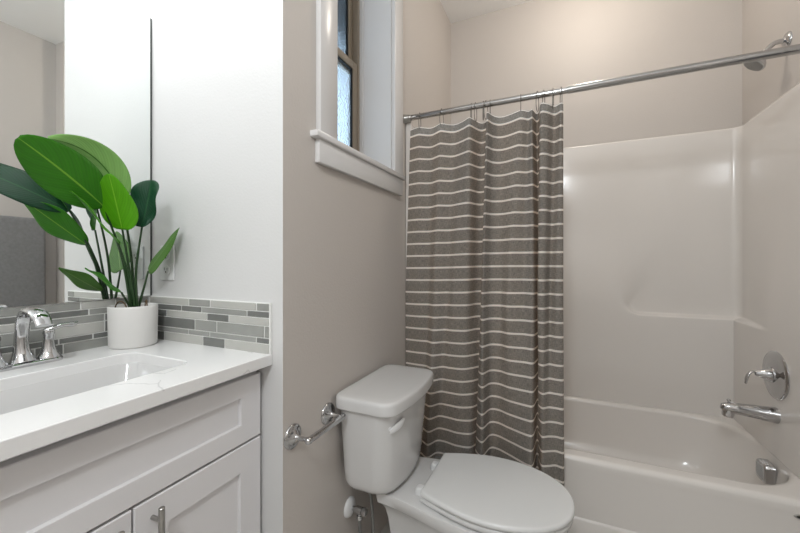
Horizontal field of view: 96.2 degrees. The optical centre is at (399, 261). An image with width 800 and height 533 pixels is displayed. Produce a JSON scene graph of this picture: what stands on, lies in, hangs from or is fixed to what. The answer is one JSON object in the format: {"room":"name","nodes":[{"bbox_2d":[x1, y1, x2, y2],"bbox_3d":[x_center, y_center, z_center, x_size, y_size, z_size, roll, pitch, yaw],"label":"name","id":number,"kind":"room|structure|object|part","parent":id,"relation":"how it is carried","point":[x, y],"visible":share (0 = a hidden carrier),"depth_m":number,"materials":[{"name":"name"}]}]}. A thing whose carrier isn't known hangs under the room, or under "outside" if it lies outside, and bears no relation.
{"room":"bathroom","nodes":[
{"label":"bathroom","id":0,"kind":"room"},
{"bbox_2d":[121,0,150,17],"bbox_3d":[-1.291,-0.247,0.412,0.120,2.794,2.288,0,0,24],"label":"wall","id":1,"kind":"structure","parent":0,"point":[143,6],"depth_m":1.21,"materials":[{"name":"white paint"}]},
{"bbox_2d":[0,296,149,361],"bbox_3d":[-0.992,0.191,0.917,0.008,0.146,0.686,0,0,24],"label":"backsplash","id":2,"kind":"structure","parent":1,"relation":"attached to","point":[90,332],"depth_m":1.02,"materials":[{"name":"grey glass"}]},
{"bbox_2d":[0,0,151,307],"bbox_3d":[-0.991,-0.355,0.916,0.010,0.944,0.686,0,0,24],"label":"wall mirror","id":3,"kind":"object","parent":1,"relation":"attached to","point":[83,68],"visible":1,"depth_m":1.01,"materials":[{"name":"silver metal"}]},
{"bbox_2d":[151,0,282,532],"bbox_3d":[-0.544,-0.247,1.211,0.583,2.794,0.217,0,0,24],"label":"wall","id":4,"kind":"structure","parent":0,"point":[217,65],"depth_m":1.08,"materials":[{"name":"white paint"}]},
{"bbox_2d":[160,245,174,279],"bbox_3d":[-0.772,0.005,1.190,0.070,0.115,0.009,0,0,24],"label":"electrical outlet","id":5,"kind":"object","parent":4,"relation":"attached to","point":[167,267],"visible":0.76,"depth_m":1.18,"materials":[{"name":"white plastic"}]},
{"bbox_2d":[163,266,169,273],"bbox_3d":[-0.773,0.029,1.187,0.034,0.028,0.003,0,0,24],"label":"receptacle","id":6,"kind":"object","parent":5,"relation":"attached to","point":[166,269],"depth_m":1.18,"materials":[{"name":"white plastic"}]},
{"bbox_2d":[150,295,271,353],"bbox_3d":[-0.609,0.191,1.116,0.544,0.146,0.008,0,0,24],"label":"backsplash","id":7,"kind":"structure","parent":4,"relation":"attached to","point":[236,325],"depth_m":1.09,"materials":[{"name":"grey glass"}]},
{"bbox_2d":[283,402,345,449],"bbox_3d":[-0.241,0.500,1.088,0.070,0.070,0.239,0,0,24],"label":"toilet paper holder","id":8,"kind":"object","parent":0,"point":[292,436],"visible":1,"depth_m":1.04,"materials":[{"name":"silver metal"}]},
{"bbox_3d":[-0.284,0.500,1.015,0.054,0.070,0.070,0,0,24],"label":"post","id":9,"kind":"part","parent":8,"relation":"part of","materials":[{"name":"silver metal"}]},
{"bbox_3d":[-0.214,0.500,1.169,0.054,0.070,0.070,0,0,24],"label":"post","id":10,"kind":"part","parent":8,"relation":"part of","materials":[{"name":"silver metal"}]},
{"bbox_2d":[283,0,450,532],"bbox_3d":[-0.060,-0.247,1.838,0.217,2.794,1.759,0,0,24],"label":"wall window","id":11,"kind":"structure","parent":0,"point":[344,236],"depth_m":1.20,"materials":[{"name":"grey paint"}]},
{"bbox_2d":[310,0,404,195],"bbox_3d":[-0.221,-0.909,1.444,0.240,1.202,0.674,0,0,24],"label":"window","id":12,"kind":"structure","parent":11,"relation":"attached to","point":[358,133],"depth_m":1.62,"materials":[{"name":"white paint"}]},
{"bbox_3d":[-0.236,-0.956,1.163,0.019,1.108,0.094,0,0,24],"label":"casing","id":13,"kind":"part","parent":12,"relation":"part of","materials":[{"name":"white paint"}]},
{"bbox_3d":[-0.317,-1.133,1.493,0.004,0.465,0.352,0,0,24],"label":"pane","id":14,"kind":"part","parent":12,"relation":"part of","materials":[{"name":"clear glass"}]},
{"bbox_3d":[-0.293,-0.662,1.482,0.004,0.427,0.344,0,0,24],"label":"pane","id":15,"kind":"part","parent":12,"relation":"part of","materials":[{"name":"clear glass"}]},
{"bbox_3d":[-0.293,-0.662,1.482,0.022,0.495,0.412,0,0,24],"label":"sash","id":16,"kind":"part","parent":12,"relation":"part of","materials":[{"name":"glass"}]},
{"bbox_3d":[-0.317,-1.133,1.493,0.022,0.525,0.412,0,0,24],"label":"sash","id":17,"kind":"part","parent":12,"relation":"part of","materials":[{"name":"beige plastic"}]},
{"bbox_3d":[-0.302,-0.902,1.491,0.053,1.051,0.476,0,0,24],"label":"frame","id":18,"kind":"part","parent":12,"relation":"part of","materials":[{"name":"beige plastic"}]},
{"bbox_3d":[-0.196,-0.392,1.433,0.187,0.020,0.674,0,0,24],"label":"sill","id":19,"kind":"part","parent":12,"relation":"part of","materials":[{"name":"white paint"}]},
{"bbox_3d":[-0.011,-0.956,1.660,0.019,1.108,0.090,0,0,24],"label":"casing","id":20,"kind":"part","parent":12,"relation":"part of","materials":[{"name":"white paint"}]},
{"bbox_2d":[344,493,374,532],"bbox_3d":[-0.142,0.895,1.280,0.093,0.237,0.068,0,0,24],"label":"water supply valve","id":21,"kind":"object","parent":11,"relation":"attached to","point":[350,507],"visible":0.75,"depth_m":1.28,"materials":[{"name":"silver metal"}]},
{"bbox_3d":[-0.177,0.888,1.296,0.016,0.068,0.068,0,0,24],"label":"wall plate","id":22,"kind":"part","parent":21,"relation":"part of","materials":[{"name":"white plastic"}]},
{"bbox_3d":[-0.131,0.888,1.275,0.026,0.027,0.028,0,0,24],"label":"valve handle","id":23,"kind":"part","parent":21,"relation":"part of","materials":[{"name":"silver metal"}]},
{"bbox_2d":[406,83,799,478],"bbox_3d":[0.892,0.054,1.804,1.546,1.483,0.782,0,0,24],"label":"shower surround","id":24,"kind":"object","parent":11,"relation":"attached to","point":[681,252],"visible":0.6,"depth_m":1.91,"materials":[{"name":"white plastic"}]},
{"bbox_2d":[720,399,780,423],"bbox_3d":[1.442,0.618,1.489,0.181,0.077,0.064,0,0,24],"label":"tub spout","id":25,"kind":"object","parent":24,"relation":"attached to","point":[729,409],"visible":1,"depth_m":1.47,"materials":[{"name":"silver metal"}]},
{"bbox_2d":[744,351,789,399],"bbox_3d":[1.476,0.461,1.473,0.100,0.192,0.192,0,0,24],"label":"shower valve","id":26,"kind":"object","parent":24,"relation":"attached to","point":[774,371],"visible":1,"depth_m":1.44,"materials":[{"name":"silver metal"}]},
{"bbox_3d":[1.454,0.479,1.483,0.051,0.056,0.020,0,0,24],"label":"lever","id":27,"kind":"part","parent":26,"relation":"part of","materials":[{"name":"silver metal"}]},
{"bbox_2d":[380,520,390,532],"bbox_3d":[0.067,1.180,0.573,2.550,0.060,4.000,0,0,24],"label":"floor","id":28,"kind":"structure","parent":0,"point":[386,529],"depth_m":1.54,"materials":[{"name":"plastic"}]},
{"bbox_2d":[0,371,259,532],"bbox_3d":[-0.744,0.720,0.810,0.545,0.860,0.669,0,0,24],"label":"vanity cabinet","id":29,"kind":"object","parent":28,"relation":"on","point":[190,463],"visible":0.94,"depth_m":0.75,"materials":[{"name":"white paint"}]},
{"bbox_3d":[-0.608,0.762,0.565,0.022,0.540,0.329,0,0,24],"label":"door","id":30,"kind":"part","parent":29,"relation":"part of","materials":[{"name":"white paint"}]},
{"bbox_2d":[0,339,271,461],"bbox_3d":[-0.748,0.275,0.807,0.545,0.030,0.686,0,0,24],"label":"countertop","id":31,"kind":"structure","parent":29,"relation":"on","point":[193,367],"depth_m":0.78,"materials":[{"name":"stone"}]},
{"bbox_2d":[0,307,78,371],"bbox_3d":[-0.900,0.186,0.876,0.139,0.148,0.226,0,0,24],"label":"faucet","id":32,"kind":"object","parent":31,"relation":"on","point":[22,356],"visible":1,"depth_m":0.89,"materials":[{"name":"silver metal"}]},
{"bbox_3d":[-0.960,0.212,0.848,0.049,0.075,0.049,0,0,24],"label":"handle","id":33,"kind":"part","parent":32,"relation":"part of","materials":[{"name":"silver metal"}]},
{"bbox_3d":[-0.900,0.183,0.876,0.139,0.142,0.052,0,0,24],"label":"spout","id":34,"kind":"part","parent":32,"relation":"part of","materials":[{"name":"silver metal"}]},
{"bbox_3d":[-0.939,0.254,0.894,0.052,0.012,0.156,0,0,24],"label":"plate","id":35,"kind":"part","parent":32,"relation":"part of","materials":[{"name":"silver metal"}]},
{"bbox_3d":[-0.919,0.212,0.939,0.049,0.075,0.049,0,0,24],"label":"handle","id":36,"kind":"part","parent":32,"relation":"part of","materials":[{"name":"silver metal"}]},
{"bbox_3d":[-0.907,0.175,0.965,0.023,0.020,0.070,0,0,24],"label":"lever","id":37,"kind":"part","parent":32,"relation":"part of","materials":[{"name":"silver metal"}]},
{"bbox_2d":[0,362,169,414],"bbox_3d":[-0.733,0.353,0.803,0.300,0.142,0.428,0,0,24],"label":"sink","id":38,"kind":"object","parent":31,"relation":"in","point":[14,399],"visible":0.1,"depth_m":0.90,"materials":[{"name":"white ceramic"}]},
{"bbox_2d":[14,134,178,349],"bbox_3d":[-0.845,-0.038,0.995,0.194,0.596,0.389,0,0,24],"label":"potted plant","id":39,"kind":"object","parent":31,"relation":"on","point":[79,171],"visible":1,"depth_m":1.02,"materials":[{"name":"green plant"}]},
{"bbox_3d":[-0.833,-0.003,1.063,0.030,0.307,0.091,0,0,24],"label":"stem","id":40,"kind":"part","parent":39,"relation":"part of","materials":[{"name":"green plant"}]},
{"bbox_3d":[-0.841,0.122,1.103,0.010,0.059,0.030,0,0,44],"label":"stem","id":41,"kind":"part","parent":39,"relation":"part of","materials":[{"name":"green plant"}]},
{"bbox_3d":[-0.825,0.049,1.084,0.013,0.205,0.061,0,0,-2],"label":"stem","id":42,"kind":"part","parent":39,"relation":"part of","materials":[{"name":"green plant"}]},
{"bbox_3d":[-0.814,0.029,1.080,0.038,0.244,0.060,0,0,24],"label":"stem","id":43,"kind":"part","parent":39,"relation":"part of","materials":[{"name":"green plant"}]},
{"bbox_3d":[-0.832,-0.018,1.101,0.008,0.336,0.049,0,0,12],"label":"stem","id":44,"kind":"part","parent":39,"relation":"part of","materials":[{"name":"green plant"}]},
{"bbox_3d":[-0.826,0.198,1.114,0.128,0.124,0.128,0,0,24],"label":"pot","id":45,"kind":"part","parent":39,"relation":"part of","materials":[{"name":"white ceramic"}]},
{"bbox_3d":[-0.797,0.024,1.093,0.058,0.253,0.013,0,0,43],"label":"stem","id":46,"kind":"part","parent":39,"relation":"part of","materials":[{"name":"green plant"}]},
{"bbox_3d":[-0.811,0.091,1.133,0.008,0.120,0.033,0,0,43],"label":"stem","id":47,"kind":"part","parent":39,"relation":"part of","materials":[{"name":"green plant"}]},
{"bbox_3d":[-0.497,0.579,0.738,0.036,0.152,0.012,0,0,24],"label":"handle","id":48,"kind":"part","parent":29,"relation":"part of","materials":[{"name":"silver metal"}]},
{"bbox_3d":[-0.470,0.762,0.868,0.022,0.540,0.329,0,0,24],"label":"door","id":49,"kind":"part","parent":29,"relation":"part of","materials":[{"name":"white paint"}]},
{"bbox_2d":[336,364,574,532],"bbox_3d":[0.191,0.796,1.223,0.728,0.708,0.418,0,0,24],"label":"toilet","id":50,"kind":"object","parent":28,"relation":"on","point":[382,428],"visible":1,"depth_m":1.17,"materials":[{"name":"white ceramic"}]},
{"bbox_3d":[-0.037,0.630,1.326,0.212,0.291,0.390,0,0,24],"label":"tank","id":51,"kind":"part","parent":50,"relation":"part of","materials":[{"name":"white ceramic"}]},
{"bbox_3d":[-0.031,0.463,1.323,0.241,0.042,0.418,0,0,24],"label":"tank lid","id":52,"kind":"part","parent":50,"relation":"part of","materials":[{"name":"white ceramic"}]},
{"bbox_3d":[-0.006,0.532,1.161,0.012,0.033,0.073,0,0,41],"label":"lever arm","id":53,"kind":"part","parent":50,"relation":"part of","materials":[{"name":"white plastic"}]},
{"bbox_3d":[0.243,0.963,1.210,0.592,0.374,0.368,0,0,24],"label":"bowl","id":54,"kind":"part","parent":50,"relation":"part of","materials":[{"name":"white ceramic"}]},
{"bbox_3d":[0.320,0.763,1.175,0.446,0.018,0.358,0,0,24],"label":"seat","id":55,"kind":"part","parent":50,"relation":"part of","materials":[{"name":"white plastic"}]},
{"bbox_3d":[0.322,0.741,1.175,0.450,0.020,0.366,0,0,24],"label":"seat lid","id":56,"kind":"part","parent":50,"relation":"part of","materials":[{"name":"white plastic"}]},
{"bbox_2d":[564,395,799,532],"bbox_3d":[0.892,0.973,1.803,1.544,0.354,0.770,0,0,24],"label":"bathtub","id":57,"kind":"object","parent":28,"relation":"on","point":[629,468],"visible":0.48,"depth_m":1.45,"materials":[{"name":"white plastic"}]},
{"bbox_2d":[440,0,532,22],"bbox_3d":[0.067,-1.674,0.573,2.550,0.060,4.000,0,0,24],"label":"ceiling","id":58,"kind":"structure","parent":0,"point":[455,10],"depth_m":2.32,"materials":[{"name":"white paint"}]},
{"bbox_2d":[451,0,741,147],"bbox_3d":[1.197,-0.247,2.170,1.803,2.794,0.120,0,0,24],"label":"wall","id":59,"kind":"structure","parent":0,"point":[533,46],"depth_m":2.10,"materials":[{"name":"grey paint"}]},
{"bbox_2d":[742,0,799,124],"bbox_3d":[1.672,-0.247,1.341,0.255,2.794,1.000,0,0,24],"label":"wall","id":60,"kind":"structure","parent":0,"point":[764,22],"depth_m":1.63,"materials":[{"name":"grey paint"}]},
{"bbox_2d":[403,44,799,123],"bbox_3d":[0.723,-0.691,1.429,1.548,0.042,0.042,0,0,24],"label":"curtain rod","id":61,"kind":"object","parent":60,"relation":"attached to","point":[792,49],"visible":0.97,"depth_m":1.35,"materials":[{"name":"grey metal"}]},
{"bbox_2d":[744,31,792,70],"bbox_3d":[1.530,-0.873,1.503,0.138,0.136,0.080,0,0,24],"label":"showerhead","id":62,"kind":"object","parent":60,"relation":"attached to","point":[786,40],"visible":0.6,"depth_m":1.49,"materials":[{"name":"silver metal"}]},
{"bbox_3d":[1.557,-0.894,1.491,0.076,0.048,0.019,0,0,24],"label":"arm","id":63,"kind":"part","parent":62,"relation":"part of","materials":[{"name":"silver metal"}]},
{"label":"curtain hook","id":64,"kind":"object","parent":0,"visible":0},
{"bbox_2d":[406,103,563,485],"bbox_3d":[0.336,0.158,1.578,0.702,1.590,0.157,0,0,24],"label":"shower curtain","id":65,"kind":"object","parent":64,"relation":"hanging from","point":[484,262],"visible":0.94,"depth_m":1.56,"materials":[{"name":"fabric"}]}
]}

